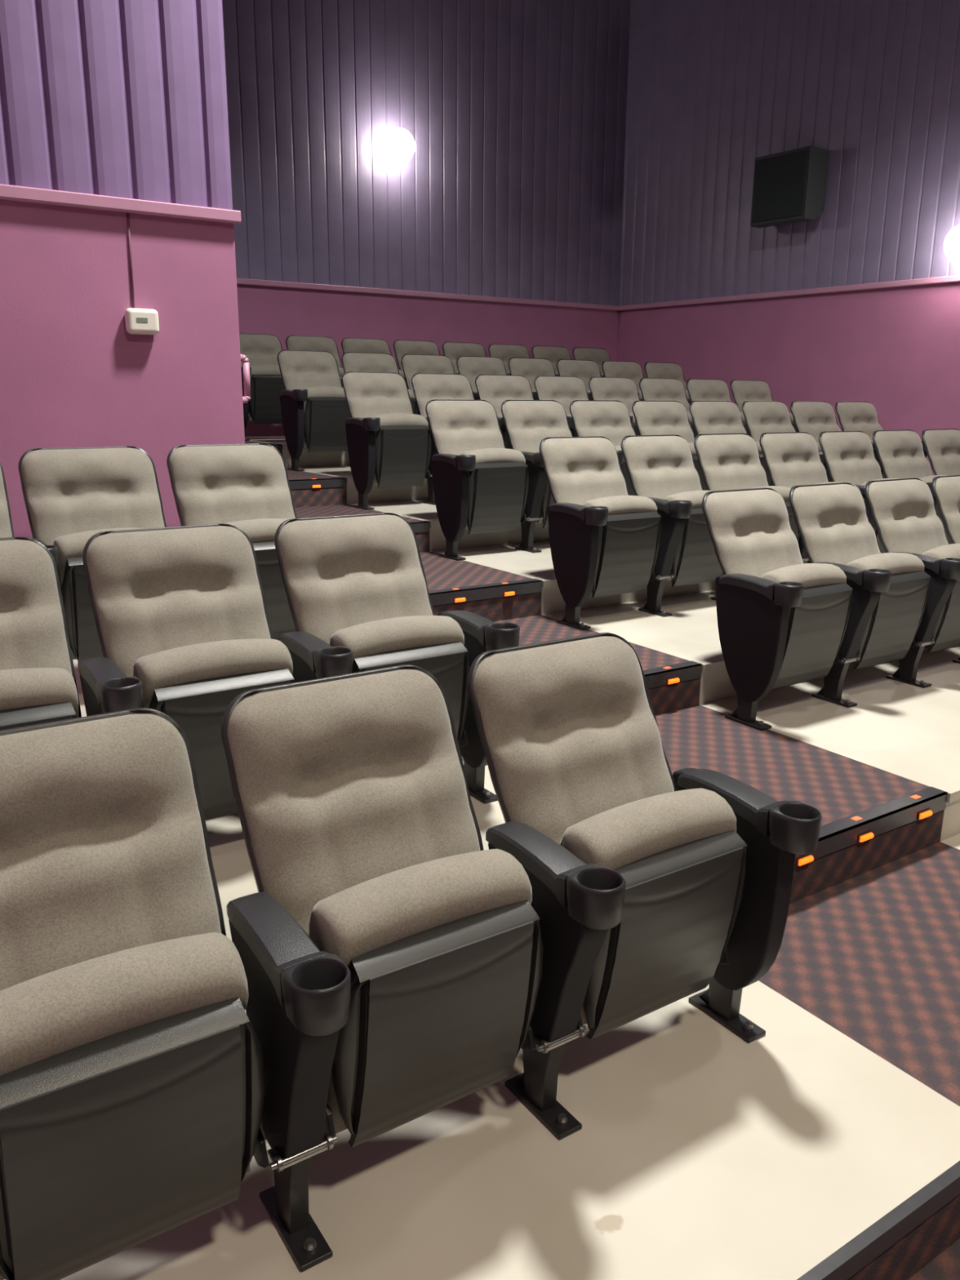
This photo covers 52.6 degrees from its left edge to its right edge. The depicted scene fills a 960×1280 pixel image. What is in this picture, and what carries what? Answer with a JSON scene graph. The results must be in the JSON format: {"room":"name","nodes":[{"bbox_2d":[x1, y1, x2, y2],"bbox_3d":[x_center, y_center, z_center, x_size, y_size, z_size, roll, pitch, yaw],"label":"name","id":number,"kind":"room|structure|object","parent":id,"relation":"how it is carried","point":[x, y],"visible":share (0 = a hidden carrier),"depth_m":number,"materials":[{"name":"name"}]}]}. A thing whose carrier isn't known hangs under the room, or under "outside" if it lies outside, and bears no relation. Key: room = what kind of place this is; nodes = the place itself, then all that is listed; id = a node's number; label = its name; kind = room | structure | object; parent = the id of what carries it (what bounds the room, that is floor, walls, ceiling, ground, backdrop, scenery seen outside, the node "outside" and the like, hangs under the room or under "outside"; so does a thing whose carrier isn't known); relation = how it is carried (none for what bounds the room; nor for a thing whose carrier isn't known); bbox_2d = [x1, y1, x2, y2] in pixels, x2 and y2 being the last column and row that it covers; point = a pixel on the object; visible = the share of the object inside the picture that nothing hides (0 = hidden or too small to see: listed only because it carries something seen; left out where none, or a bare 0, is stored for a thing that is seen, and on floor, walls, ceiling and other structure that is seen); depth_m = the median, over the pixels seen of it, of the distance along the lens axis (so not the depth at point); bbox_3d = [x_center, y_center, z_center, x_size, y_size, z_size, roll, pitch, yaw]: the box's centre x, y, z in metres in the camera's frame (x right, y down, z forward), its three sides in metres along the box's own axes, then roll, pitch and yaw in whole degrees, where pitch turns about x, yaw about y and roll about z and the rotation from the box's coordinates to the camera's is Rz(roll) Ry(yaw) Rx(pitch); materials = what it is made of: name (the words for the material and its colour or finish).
{"room":"movie theater","nodes":[
{"label":"movie theater","id":0,"kind":"room"},
{"bbox_2d":[0,199,244,537],"bbox_3d":[-2.532,-0.055,4.040,3.250,3.498,0.150,-9,17,-32],"label":"wall","id":1,"kind":"structure","parent":0,"point":[73,375],"depth_m":4.25,"materials":[{"name":"paint"}]},
{"bbox_2d":[0,0,232,209],"bbox_3d":[-2.483,-3.683,3.093,3.250,4.002,0.070,-9,17,-32],"label":"wall panel","id":2,"kind":"object","parent":1,"relation":"attached to","point":[127,99],"visible":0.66,"depth_m":4.07,"materials":[{"name":"fabric"}]},
{"bbox_2d":[0,183,241,224],"bbox_3d":[-2.542,-1.745,3.671,3.272,0.053,0.338,-9,17,-32],"label":"trim","id":3,"kind":"structure","parent":1,"relation":"attached to","point":[11,193],"depth_m":4.12,"materials":[{"name":"paint"}]},
{"bbox_2d":[124,307,159,334],"bbox_3d":[-1.487,-1.401,4.279,0.140,0.108,0.062,-9,17,-32],"label":"thermostat","id":4,"kind":"object","parent":1,"relation":"attached to","point":[137,321],"visible":1,"depth_m":4.25,"materials":[{"name":"white plastic"}]},
{"bbox_2d":[72,659,463,759],"bbox_3d":[-1.953,1.058,3.587,3.443,1.569,1.802,-9,17,-32],"label":"platform","id":5,"kind":"object","parent":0,"point":[75,661],"depth_m":3.82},
{"bbox_2d":[0,463,14,537],"bbox_3d":[-1.916,-0.179,3.401,0.578,0.921,0.632,-8,16,-30],"label":"seat","id":6,"kind":"object","parent":5,"relation":"on","point":[6,531],"visible":0.04,"depth_m":3.62,"materials":[{"name":"grey fabric"}]},
{"bbox_2d":[17,446,166,666],"bbox_3d":[-1.447,-0.251,3.703,0.578,0.921,0.632,-8,16,-30],"label":"seat","id":7,"kind":"object","parent":5,"relation":"on","point":[72,495],"visible":0.34,"depth_m":3.72,"materials":[{"name":"grey fabric"}]},
{"bbox_2d":[53,527,143,659],"bbox_3d":[-1.360,-0.183,3.669,0.414,0.477,0.147,-9,17,-32],"label":"seat cushion","id":8,"kind":"object","parent":7,"relation":"on","point":[84,641],"depth_m":3.53,"materials":[{"name":"fabric"}]},
{"bbox_2d":[166,443,297,639],"bbox_3d":[-0.948,-0.329,4.028,0.672,0.921,0.613,-9,17,-32],"label":"seat","id":9,"kind":"object","parent":5,"relation":"on","point":[246,487],"visible":0.33,"depth_m":4.02,"materials":[{"name":"grey fabric"}]},
{"bbox_2d":[226,518,288,542],"bbox_3d":[-0.891,-0.256,3.971,0.414,0.477,0.147,-9,17,-32],"label":"seat cushion","id":10,"kind":"object","parent":9,"relation":"on","point":[264,530],"depth_m":3.87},
{"bbox_2d":[244,435,350,467],"bbox_3d":[0.087,-0.947,10.120,5.113,2.306,1.647,-9,17,-32],"label":"platform","id":11,"kind":"object","parent":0,"point":[307,459],"visible":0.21,"depth_m":8.05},
{"bbox_2d":[239,333,284,440],"bbox_3d":[-1.930,-2.247,8.612,0.589,0.921,0.645,-9,17,-32],"label":"seat","id":12,"kind":"object","parent":11,"relation":"on","point":[262,350],"visible":0.59,"depth_m":8.51,"materials":[{"name":"grey plastic"}]},
{"bbox_2d":[248,364,280,421],"bbox_3d":[-1.849,-2.178,8.573,0.414,0.477,0.147,-9,17,-32],"label":"seat cushion","id":13,"kind":"object","parent":12,"relation":"on","point":[264,405],"depth_m":8.47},
{"bbox_2d":[285,335,344,386],"bbox_3d":[-1.469,-2.318,8.908,0.576,0.921,0.632,-8,16,-30],"label":"seat","id":14,"kind":"object","parent":11,"relation":"on","point":[304,343],"visible":0.15,"depth_m":8.99,"materials":[{"name":"grey fabric"}]},
{"bbox_2d":[341,337,406,382],"bbox_3d":[-1.002,-2.390,9.209,0.576,0.921,0.632,-8,16,-30],"label":"seat","id":15,"kind":"object","parent":11,"relation":"on","point":[348,344],"visible":0.09,"depth_m":9.27,"materials":[{"name":"fabric"}]},
{"bbox_2d":[393,339,439,388],"bbox_3d":[-0.535,-2.462,9.509,0.576,0.921,0.632,-8,16,-30],"label":"seat","id":16,"kind":"object","parent":11,"relation":"on","point":[401,347],"visible":0.09,"depth_m":9.56,"materials":[{"name":"fabric"}]},
{"bbox_2d":[442,342,486,373],"bbox_3d":[-0.068,-2.534,9.809,0.576,0.921,0.632,-8,16,-30],"label":"seat","id":17,"kind":"object","parent":11,"relation":"on","point":[452,350],"visible":0.11,"depth_m":9.85,"materials":[{"name":"fabric"}]},
{"bbox_2d":[488,343,530,374],"bbox_3d":[0.399,-2.606,10.110,0.576,0.921,0.632,-8,16,-30],"label":"seat","id":18,"kind":"object","parent":11,"relation":"on","point":[504,353],"visible":0.09,"depth_m":10.16,"materials":[{"name":"grey plastic"}]},
{"bbox_2d":[531,345,571,376],"bbox_3d":[0.866,-2.678,10.410,0.576,0.921,0.632,-8,16,-30],"label":"seat","id":19,"kind":"object","parent":11,"relation":"on","point":[553,353],"visible":0.1,"depth_m":10.47,"materials":[{"name":"fabric"}]},
{"bbox_2d":[572,346,610,377],"bbox_3d":[1.369,-2.756,10.738,0.684,0.921,0.613,-9,17,-32],"label":"seat","id":20,"kind":"object","parent":11,"relation":"on","point":[598,356],"visible":0.06,"depth_m":10.78,"materials":[{"name":"grey fabric"}]},
{"bbox_2d":[286,468,346,507],"bbox_3d":[-1.853,-0.154,7.274,1.380,2.126,1.167,-9,17,-32],"label":"step","id":21,"kind":"structure","parent":0,"point":[333,490],"depth_m":6.85,"materials":[{"name":"carpet"}]},
{"bbox_2d":[204,759,505,1123],"bbox_3d":[-1.141,1.452,2.418,3.443,1.385,1.175,-9,17,-32],"label":"platform","id":22,"kind":"object","parent":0,"point":[233,873],"depth_m":2.90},
{"bbox_2d":[0,537,81,730],"bbox_3d":[-1.320,0.247,2.480,0.586,0.921,0.632,-8,16,-30],"label":"seat","id":23,"kind":"object","parent":22,"relation":"on","point":[38,684],"visible":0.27,"depth_m":2.62,"materials":[{"name":"grey fabric"}]},
{"bbox_2d":[0,667,78,717],"bbox_3d":[-1.230,0.314,2.448,0.414,0.477,0.147,-9,17,-32],"label":"seat cushion","id":24,"kind":"object","parent":23,"relation":"on","point":[27,691],"depth_m":2.42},
{"bbox_2d":[78,523,294,819],"bbox_3d":[-0.835,0.172,2.792,0.586,0.921,0.632,-8,16,-30],"label":"seat","id":25,"kind":"object","parent":22,"relation":"on","point":[183,624],"visible":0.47,"depth_m":2.77,"materials":[{"name":"fabric"}]},
{"bbox_2d":[133,638,293,708],"bbox_3d":[-0.744,0.239,2.761,0.414,0.477,0.147,-9,17,-32],"label":"seat cushion","id":26,"kind":"object","parent":25,"relation":"on","point":[208,664],"depth_m":2.65,"materials":[{"name":"fabric"}]},
{"bbox_2d":[274,512,519,803],"bbox_3d":[-0.314,0.091,3.131,0.690,0.921,0.613,-9,17,-32],"label":"seat","id":27,"kind":"object","parent":22,"relation":"on","point":[356,587],"visible":0.46,"depth_m":3.10,"materials":[{"name":"grey plastic"}]},
{"bbox_2d":[329,615,464,662],"bbox_3d":[-0.258,0.164,3.073,0.414,0.477,0.147,-9,17,-32],"label":"seat cushion","id":28,"kind":"object","parent":27,"relation":"on","point":[396,637],"depth_m":2.97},
{"bbox_2d":[286,465,428,504],"bbox_3d":[0.897,-0.575,9.039,5.208,2.122,1.175,-9,17,-32],"label":"platform","id":29,"kind":"object","parent":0,"point":[376,495],"visible":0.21,"depth_m":7.19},
{"bbox_2d":[276,350,351,471],"bbox_3d":[-1.290,-1.828,7.719,0.589,0.921,0.645,-9,17,-32],"label":"seat","id":30,"kind":"object","parent":29,"relation":"on","point":[314,409],"visible":0.93,"depth_m":7.62,"materials":[{"name":"grey plastic"}]},
{"bbox_2d":[301,386,345,448],"bbox_3d":[-1.210,-1.759,7.680,0.414,0.477,0.147,-9,17,-32],"label":"seat cushion","id":31,"kind":"object","parent":30,"relation":"on","point":[322,431],"depth_m":7.60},
{"bbox_2d":[341,351,417,414],"bbox_3d":[-0.830,-1.899,8.015,0.576,0.921,0.632,-8,16,-30],"label":"seat","id":32,"kind":"object","parent":29,"relation":"on","point":[351,362],"visible":0.09,"depth_m":8.07,"materials":[{"name":"grey fabric"}]},
{"bbox_2d":[400,354,454,414],"bbox_3d":[-0.363,-1.971,8.315,0.576,0.921,0.632,-8,16,-30],"label":"seat","id":33,"kind":"object","parent":29,"relation":"on","point":[411,364],"visible":0.11,"depth_m":8.37,"materials":[{"name":"grey fabric"}]},
{"bbox_2d":[456,355,506,399],"bbox_3d":[0.104,-2.043,8.616,0.576,0.921,0.632,-8,16,-30],"label":"seat","id":34,"kind":"object","parent":29,"relation":"on","point":[470,366],"visible":0.1,"depth_m":8.66,"materials":[{"name":"grey fabric"}]},
{"bbox_2d":[507,357,555,399],"bbox_3d":[0.572,-2.115,8.916,0.576,0.921,0.632,-8,16,-30],"label":"seat","id":35,"kind":"object","parent":29,"relation":"on","point":[529,368],"visible":0.14,"depth_m":8.97,"materials":[{"name":"grey fabric"}]},
{"bbox_2d":[556,359,601,399],"bbox_3d":[1.038,-2.187,9.216,0.576,0.921,0.632,-8,16,-30],"label":"seat","id":36,"kind":"object","parent":29,"relation":"on","point":[584,370],"visible":0.14,"depth_m":9.27,"materials":[{"name":"grey fabric"}]},
{"bbox_2d":[601,360,644,400],"bbox_3d":[1.506,-2.259,9.517,0.576,0.921,0.632,-8,16,-30],"label":"seat","id":37,"kind":"object","parent":29,"relation":"on","point":[633,371],"visible":0.11,"depth_m":9.59,"materials":[{"name":"grey fabric"}]},
{"bbox_2d":[644,362,691,405],"bbox_3d":[2.009,-2.338,9.844,0.684,0.921,0.613,-9,17,-32],"label":"seat","id":38,"kind":"object","parent":29,"relation":"on","point":[652,370],"visible":0.11,"depth_m":9.88,"materials":[{"name":"grey fabric"}]},
{"bbox_2d":[294,504,430,552],"bbox_3d":[-1.212,0.175,6.359,1.380,1.941,1.167,-9,17,-32],"label":"step","id":39,"kind":"structure","parent":0,"point":[421,528],"depth_m":6.37,"materials":[{"name":"carpet"}]},
{"bbox_2d":[222,0,631,436],"bbox_3d":[-1.034,-3.557,9.818,6.450,7.500,0.219,-9,17,-32],"label":"wall","id":40,"kind":"structure","parent":0,"point":[513,112],"depth_m":9.75,"materials":[{"name":"paint"}]},
{"bbox_2d":[382,127,414,164],"bbox_3d":[-0.790,-4.739,9.332,0.310,0.310,0.345,-9,17,-32],"label":"wall sconce","id":41,"kind":"object","parent":40,"relation":"attached to","point":[398,144],"visible":1,"depth_m":9.22,"materials":[{"name":"white glass"}]},
{"bbox_2d":[236,278,619,311],"bbox_3d":[-0.972,-3.489,9.736,6.350,0.050,0.045,-9,17,-32],"label":"trim","id":42,"kind":"structure","parent":40,"relation":"attached to","point":[239,281],"depth_m":9.92,"materials":[{"name":"paint"}]},
{"bbox_2d":[349,499,549,551],"bbox_3d":[1.576,-0.252,8.148,5.302,1.938,1.175,-9,17,-32],"label":"platform","id":43,"kind":"object","parent":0,"point":[416,509],"visible":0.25,"depth_m":6.38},
{"bbox_2d":[342,371,431,510],"bbox_3d":[-0.651,-1.409,6.826,0.589,0.921,0.645,-9,17,-32],"label":"seat","id":44,"kind":"object","parent":43,"relation":"on","point":[389,445],"visible":1,"depth_m":6.74,"materials":[{"name":"grey plastic"}]},
{"bbox_2d":[369,413,428,484],"bbox_3d":[-0.571,-1.340,6.786,0.414,0.477,0.147,-9,17,-32],"label":"seat cushion","id":45,"kind":"object","parent":44,"relation":"on","point":[395,465],"depth_m":6.72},
{"bbox_2d":[411,373,475,505],"bbox_3d":[-0.190,-1.480,7.121,0.576,0.921,0.632,-8,16,-30],"label":"seat","id":46,"kind":"object","parent":43,"relation":"on","point":[427,387],"visible":0.16,"depth_m":7.15,"materials":[{"name":"fabric"}]},
{"bbox_2d":[475,374,533,448],"bbox_3d":[0.277,-1.552,7.422,0.576,0.921,0.632,-8,16,-30],"label":"seat","id":47,"kind":"object","parent":43,"relation":"on","point":[495,389],"visible":0.16,"depth_m":7.46,"materials":[{"name":"fabric"}]},
{"bbox_2d":[533,375,589,436],"bbox_3d":[0.744,-1.624,7.722,0.576,0.921,0.632,-8,16,-30],"label":"seat","id":48,"kind":"object","parent":43,"relation":"on","point":[564,390],"visible":0.21,"depth_m":7.77,"materials":[{"name":"fabric"}]},
{"bbox_2d":[588,377,639,435],"bbox_3d":[1.211,-1.696,8.023,0.576,0.921,0.632,-8,16,-30],"label":"seat","id":49,"kind":"object","parent":43,"relation":"on","point":[623,389],"visible":0.14,"depth_m":8.09,"materials":[{"name":"grey plastic"}]},
{"bbox_2d":[639,377,697,439],"bbox_3d":[1.678,-1.768,8.323,0.576,0.921,0.632,-8,16,-30],"label":"seat","id":50,"kind":"object","parent":43,"relation":"on","point":[651,388],"visible":0.17,"depth_m":8.38,"materials":[{"name":"grey plastic"}]},
{"bbox_2d":[686,378,750,435],"bbox_3d":[2.145,-1.840,8.624,0.576,0.921,0.632,-8,16,-30],"label":"seat","id":51,"kind":"object","parent":43,"relation":"on","point":[699,389],"visible":0.15,"depth_m":8.67,"materials":[{"name":"grey plastic"}]},
{"bbox_2d":[729,379,797,431],"bbox_3d":[2.648,-1.919,8.951,0.684,0.921,0.613,-9,17,-32],"label":"seat","id":52,"kind":"object","parent":43,"relation":"on","point":[742,391],"visible":0.11,"depth_m":8.96,"materials":[{"name":"fabric"}]},
{"bbox_2d":[420,551,542,622],"bbox_3d":[-0.573,0.505,5.443,1.380,1.757,1.167,-9,17,-32],"label":"step","id":53,"kind":"structure","parent":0,"point":[482,588],"depth_m":5.07,"materials":[{"name":"carpet"}]},
{"bbox_2d":[4,980,959,1279],"bbox_3d":[-0.583,1.751,1.623,3.443,1.200,0.876,-9,17,-32],"label":"platform","id":54,"kind":"object","parent":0,"point":[700,1151],"visible":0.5,"depth_m":1.94,"materials":[{"name":"concrete"}]},
{"bbox_2d":[0,707,269,1279],"bbox_3d":[-0.674,0.665,1.591,0.582,0.921,0.632,-8,16,-30],"label":"seat","id":55,"kind":"object","parent":54,"relation":"on","point":[133,1081],"visible":1,"depth_m":1.56,"materials":[{"name":"fabric"}]},
{"bbox_2d":[0,932,250,1279],"bbox_3d":[-0.585,0.732,1.558,0.414,0.477,0.147,-9,17,-32],"label":"seat cushion","id":56,"kind":"object","parent":55,"relation":"on","point":[75,1013],"depth_m":1.50,"materials":[{"name":"fabric"}]},
{"bbox_2d":[221,664,543,1271],"bbox_3d":[-0.196,0.591,1.899,0.582,0.921,0.632,-8,16,-30],"label":"seat","id":57,"kind":"object","parent":54,"relation":"on","point":[392,960],"visible":1,"depth_m":1.83,"materials":[{"name":"fabric"}]},
{"bbox_2d":[309,848,532,1133],"bbox_3d":[-0.106,0.658,1.866,0.414,0.477,0.147,-9,17,-32],"label":"seat cushion","id":58,"kind":"object","parent":57,"relation":"on","point":[388,914],"depth_m":1.79,"materials":[{"name":"fabric"}]},
{"bbox_2d":[467,632,822,1139],"bbox_3d":[0.316,0.511,2.232,0.682,0.921,0.613,-9,17,-32],"label":"seat","id":59,"kind":"object","parent":54,"relation":"on","point":[652,887],"visible":0.98,"depth_m":2.16,"materials":[{"name":"fabric"}]},
{"bbox_2d":[560,787,736,1025],"bbox_3d":[0.372,0.585,2.174,0.414,0.477,0.147,-9,17,-32],"label":"seat cushion","id":60,"kind":"object","parent":59,"relation":"on","point":[636,836],"depth_m":2.09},
{"bbox_2d":[796,1160,959,1279],"bbox_3d":[0.162,1.273,1.457,4.630,0.186,0.024,-9,17,-32],"label":"fascia","id":61,"kind":"object","parent":54,"relation":"attached to","point":[907,1238],"depth_m":1.86,"materials":[{"name":"carpet"}]},
{"bbox_2d":[431,540,715,614],"bbox_3d":[2.256,0.071,7.258,5.397,1.753,1.175,-9,17,-32],"label":"platform","id":62,"kind":"object","parent":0,"point":[505,557],"visible":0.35,"depth_m":5.65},
{"bbox_2d":[425,399,528,560],"bbox_3d":[-0.011,-0.990,5.932,0.589,0.921,0.645,-9,17,-32],"label":"seat","id":63,"kind":"object","parent":62,"relation":"on","point":[481,485],"visible":1,"depth_m":5.84,"materials":[{"name":"fabric"}]},
{"bbox_2d":[459,448,525,529],"bbox_3d":[0.069,-0.921,5.893,0.414,0.477,0.147,-9,17,-32],"label":"seat cushion","id":64,"kind":"object","parent":63,"relation":"on","point":[498,510],"depth_m":5.83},
{"bbox_2d":[501,400,572,552],"bbox_3d":[0.449,-1.061,6.228,0.576,0.921,0.632,-8,16,-30],"label":"seat","id":65,"kind":"object","parent":62,"relation":"on","point":[527,423],"visible":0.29,"depth_m":6.20,"materials":[{"name":"fabric"}]},
{"bbox_2d":[534,449,542,523],"bbox_3d":[0.536,-0.993,6.194,0.414,0.477,0.147,-9,17,-32],"label":"seat cushion","id":66,"kind":"object","parent":65,"relation":"on","point":[541,509],"depth_m":6.09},
{"bbox_2d":[569,400,635,495],"bbox_3d":[0.916,-1.133,6.528,0.576,0.921,0.632,-8,16,-30],"label":"seat","id":67,"kind":"object","parent":62,"relation":"on","point":[611,420],"visible":0.25,"depth_m":6.57,"materials":[{"name":"fabric"}]},
{"bbox_2d":[631,400,708,490],"bbox_3d":[1.383,-1.205,6.829,0.576,0.921,0.632,-8,16,-30],"label":"seat","id":68,"kind":"object","parent":62,"relation":"on","point":[651,417],"visible":0.2,"depth_m":6.87,"materials":[{"name":"grey plastic"}]},
{"bbox_2d":[688,400,772,485],"bbox_3d":[1.850,-1.277,7.129,0.576,0.921,0.632,-8,16,-30],"label":"seat","id":69,"kind":"object","parent":62,"relation":"on","point":[708,417],"visible":0.18,"depth_m":7.17,"materials":[{"name":"fabric"}]},
{"bbox_2d":[742,400,825,485],"bbox_3d":[2.317,-1.349,7.430,0.576,0.921,0.632,-8,16,-30],"label":"seat","id":70,"kind":"object","parent":62,"relation":"on","point":[761,417],"visible":0.2,"depth_m":7.47,"materials":[{"name":"fabric"}]},
{"bbox_2d":[790,401,840,482],"bbox_3d":[2.784,-1.421,7.730,0.576,0.921,0.632,-8,16,-30],"label":"seat","id":71,"kind":"object","parent":62,"relation":"on","point":[813,418],"visible":0.16,"depth_m":7.76,"materials":[{"name":"grey plastic"}]},
{"bbox_2d":[835,401,927,478],"bbox_3d":[3.287,-1.500,8.057,0.684,0.921,0.613,-9,17,-32],"label":"seat","id":72,"kind":"object","parent":62,"relation":"on","point":[862,416],"visible":0.16,"depth_m":8.06,"materials":[{"name":"fabric"}]},
{"bbox_2d":[493,614,702,715],"bbox_3d":[0.148,0.822,4.579,1.187,1.573,1.167,-9,17,-32],"label":"step","id":73,"kind":"structure","parent":0,"point":[664,698],"depth_m":4.25,"materials":[{"name":"carpet"}]},
{"bbox_2d":[542,590,927,704],"bbox_3d":[2.935,0.395,6.368,5.492,1.569,1.175,-9,17,-32],"label":"platform","id":74,"kind":"object","parent":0,"point":[691,633],"visible":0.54,"depth_m":4.88,"materials":[{"name":"concrete"}]},
{"bbox_2d":[539,435,661,630],"bbox_3d":[0.628,-0.571,5.039,0.589,0.921,0.645,-9,17,-32],"label":"seat","id":75,"kind":"object","parent":74,"relation":"on","point":[605,540],"visible":1,"depth_m":4.94,"materials":[{"name":"grey plastic"}]},
{"bbox_2d":[582,495,657,515],"bbox_3d":[0.708,-0.502,5.000,0.414,0.477,0.147,-9,17,-32],"label":"seat cushion","id":76,"kind":"object","parent":75,"relation":"on","point":[617,504],"depth_m":4.90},
{"bbox_2d":[621,434,723,617],"bbox_3d":[1.089,-0.642,5.335,0.576,0.921,0.632,-8,16,-30],"label":"seat","id":77,"kind":"object","parent":74,"relation":"on","point":[661,468],"visible":0.74,"depth_m":5.27,"materials":[{"name":"grey plastic"}]},
{"bbox_2d":[663,490,713,581],"bbox_3d":[1.175,-0.574,5.300,0.414,0.477,0.147,-9,17,-32],"label":"seat cushion","id":78,"kind":"object","parent":77,"relation":"on","point":[694,562],"depth_m":5.21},
{"bbox_2d":[693,433,799,600],"bbox_3d":[1.556,-0.714,5.635,0.576,0.921,0.632,-8,16,-30],"label":"seat","id":79,"kind":"object","parent":74,"relation":"on","point":[726,461],"visible":0.23,"depth_m":5.66,"materials":[{"name":"fabric"}]},
{"bbox_2d":[749,485,791,501],"bbox_3d":[1.642,-0.646,5.601,0.414,0.477,0.147,-9,17,-32],"label":"seat cushion","id":80,"kind":"object","parent":79,"relation":"on","point":[784,491],"depth_m":5.54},
{"bbox_2d":[759,431,865,563],"bbox_3d":[2.023,-0.786,5.935,0.576,0.921,0.632,-8,16,-30],"label":"seat","id":81,"kind":"object","parent":74,"relation":"on","point":[791,459],"visible":0.22,"depth_m":5.96,"materials":[{"name":"fabric"}]},
{"bbox_2d":[803,481,860,563],"bbox_3d":[2.109,-0.718,5.901,0.414,0.477,0.147,-9,17,-32],"label":"seat backrest","id":82,"kind":"object","parent":81,"relation":"on","point":[805,562],"depth_m":5.84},
{"bbox_2d":[818,431,899,553],"bbox_3d":[2.490,-0.859,6.236,0.576,0.921,0.632,-8,16,-30],"label":"seat","id":83,"kind":"object","parent":74,"relation":"on","point":[849,456],"visible":0.23,"depth_m":6.25,"materials":[{"name":"fabric"}]},
{"bbox_2d":[872,429,951,544],"bbox_3d":[2.957,-0.930,6.536,0.576,0.921,0.632,-8,16,-30],"label":"seat","id":84,"kind":"object","parent":74,"relation":"on","point":[900,453],"visible":0.34,"depth_m":6.56,"materials":[{"name":"grey plastic"}]},
{"bbox_2d":[921,428,959,475],"bbox_3d":[3.460,-1.009,6.864,0.684,0.921,0.613,-9,17,-32],"label":"seat","id":85,"kind":"object","parent":74,"relation":"on","point":[942,446],"visible":0.63,"depth_m":6.84,"materials":[{"name":"fabric"}]},
{"bbox_2d":[616,0,959,475],"bbox_3d":[6.194,-2.532,5.940,0.219,7.500,14.648,-10,18,-37],"label":"wall","id":86,"kind":"structure","parent":0,"point":[714,87],"depth_m":9.39,"materials":[{"name":"paint"}]},
{"bbox_2d":[617,275,959,311],"bbox_3d":[6.059,-2.486,5.940,0.052,0.050,14.398,-10,18,-37],"label":"trim","id":87,"kind":"structure","parent":86,"relation":"attached to","point":[954,278],"depth_m":9.50,"materials":[{"name":"paint"}]},
{"bbox_2d":[750,146,829,227],"bbox_3d":[2.954,-4.315,9.310,0.312,0.620,0.620,-10,18,-37],"label":"wall speaker","id":88,"kind":"object","parent":86,"relation":"attached to","point":[788,187],"visible":1,"depth_m":9.15,"materials":[{"name":"grey"}]},
{"bbox_2d":[751,149,808,222],"bbox_3d":[2.836,-4.293,9.220,0.012,0.560,0.570,-10,18,-37],"label":"grille","id":89,"kind":"object","parent":88,"relation":"attached to","point":[780,180],"depth_m":9.20,"materials":[{"name":"grey"}]},
{"bbox_2d":[943,224,959,262],"bbox_3d":[4.043,-3.301,8.097,0.345,0.310,0.310,-10,18,-37],"label":"wall sconce","id":90,"kind":"object","parent":86,"relation":"attached to","point":[952,242],"visible":1,"depth_m":8.04,"materials":[{"name":"white glass"}]},
{"bbox_2d":[655,704,947,903],"bbox_3d":[0.788,1.151,3.663,1.187,1.388,1.167,-9,17,-32],"label":"step","id":91,"kind":"structure","parent":0,"point":[783,767],"depth_m":3.38,"materials":[{"name":"carpet"}]},
{"bbox_2d":[699,645,959,841],"bbox_3d":[3.615,0.718,5.477,5.586,1.385,1.175,-9,17,-32],"label":"platform","id":92,"kind":"object","parent":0,"point":[912,732],"visible":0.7,"depth_m":4.10,"materials":[{"name":"concrete"}]},
{"bbox_2d":[702,487,853,730],"bbox_3d":[1.267,-0.153,4.146,0.589,0.921,0.645,-9,17,-32],"label":"seat","id":93,"kind":"object","parent":92,"relation":"on","point":[783,619],"visible":1,"depth_m":4.04,"materials":[{"name":"grey plastic"}]},
{"bbox_2d":[760,563,846,587],"bbox_3d":[1.348,-0.083,4.106,0.414,0.477,0.147,-9,17,-32],"label":"seat cushion","id":94,"kind":"object","parent":93,"relation":"on","point":[811,575],"depth_m":4.01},
{"bbox_2d":[788,482,930,707],"bbox_3d":[1.728,-0.224,4.441,0.576,0.921,0.632,-8,16,-30],"label":"seat","id":95,"kind":"object","parent":92,"relation":"on","point":[890,592],"visible":0.96,"depth_m":4.37,"materials":[{"name":"fabric"}]},
{"bbox_2d":[846,552,924,662],"bbox_3d":[1.815,-0.155,4.407,0.414,0.477,0.147,-9,17,-32],"label":"seat cushion","id":96,"kind":"object","parent":95,"relation":"on","point":[882,642],"depth_m":4.34,"materials":[{"name":"fabric"}]},
{"bbox_2d":[865,477,959,688],"bbox_3d":[2.195,-0.295,4.742,0.576,0.921,0.632,-8,16,-30],"label":"seat","id":97,"kind":"object","parent":92,"relation":"on","point":[904,513],"visible":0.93,"depth_m":4.69,"materials":[{"name":"grey plastic"}]},
{"bbox_2d":[921,543,959,645],"bbox_3d":[2.282,-0.228,4.707,0.414,0.477,0.147,-9,17,-32],"label":"seat cushion","id":98,"kind":"object","parent":97,"relation":"on","point":[947,630],"depth_m":4.60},
{"bbox_2d":[932,475,959,663],"bbox_3d":[2.698,-0.374,5.069,0.684,0.921,0.613,-9,17,-32],"label":"seat","id":99,"kind":"object","parent":92,"relation":"on","point":[946,489],"visible":0.85,"depth_m":5.02,"materials":[{"name":"fabric"}]},
{"bbox_2d":[758,841,959,1106],"bbox_3d":[1.349,1.452,2.862,1.187,1.204,0.882,-9,17,-32],"label":"carpeted aisle","id":100,"kind":"structure","parent":0,"point":[873,955],"depth_m":2.66,"materials":[{"name":"carpet"}]},
{"bbox_2d":[908,1238,959,1279],"bbox_3d":[4.361,2.086,0.808,10.730,1.016,6.035,-9,17,-32],"label":"floor","id":101,"kind":"structure","parent":0,"point":[945,1266],"depth_m":1.94,"materials":[{"name":"carpet"}]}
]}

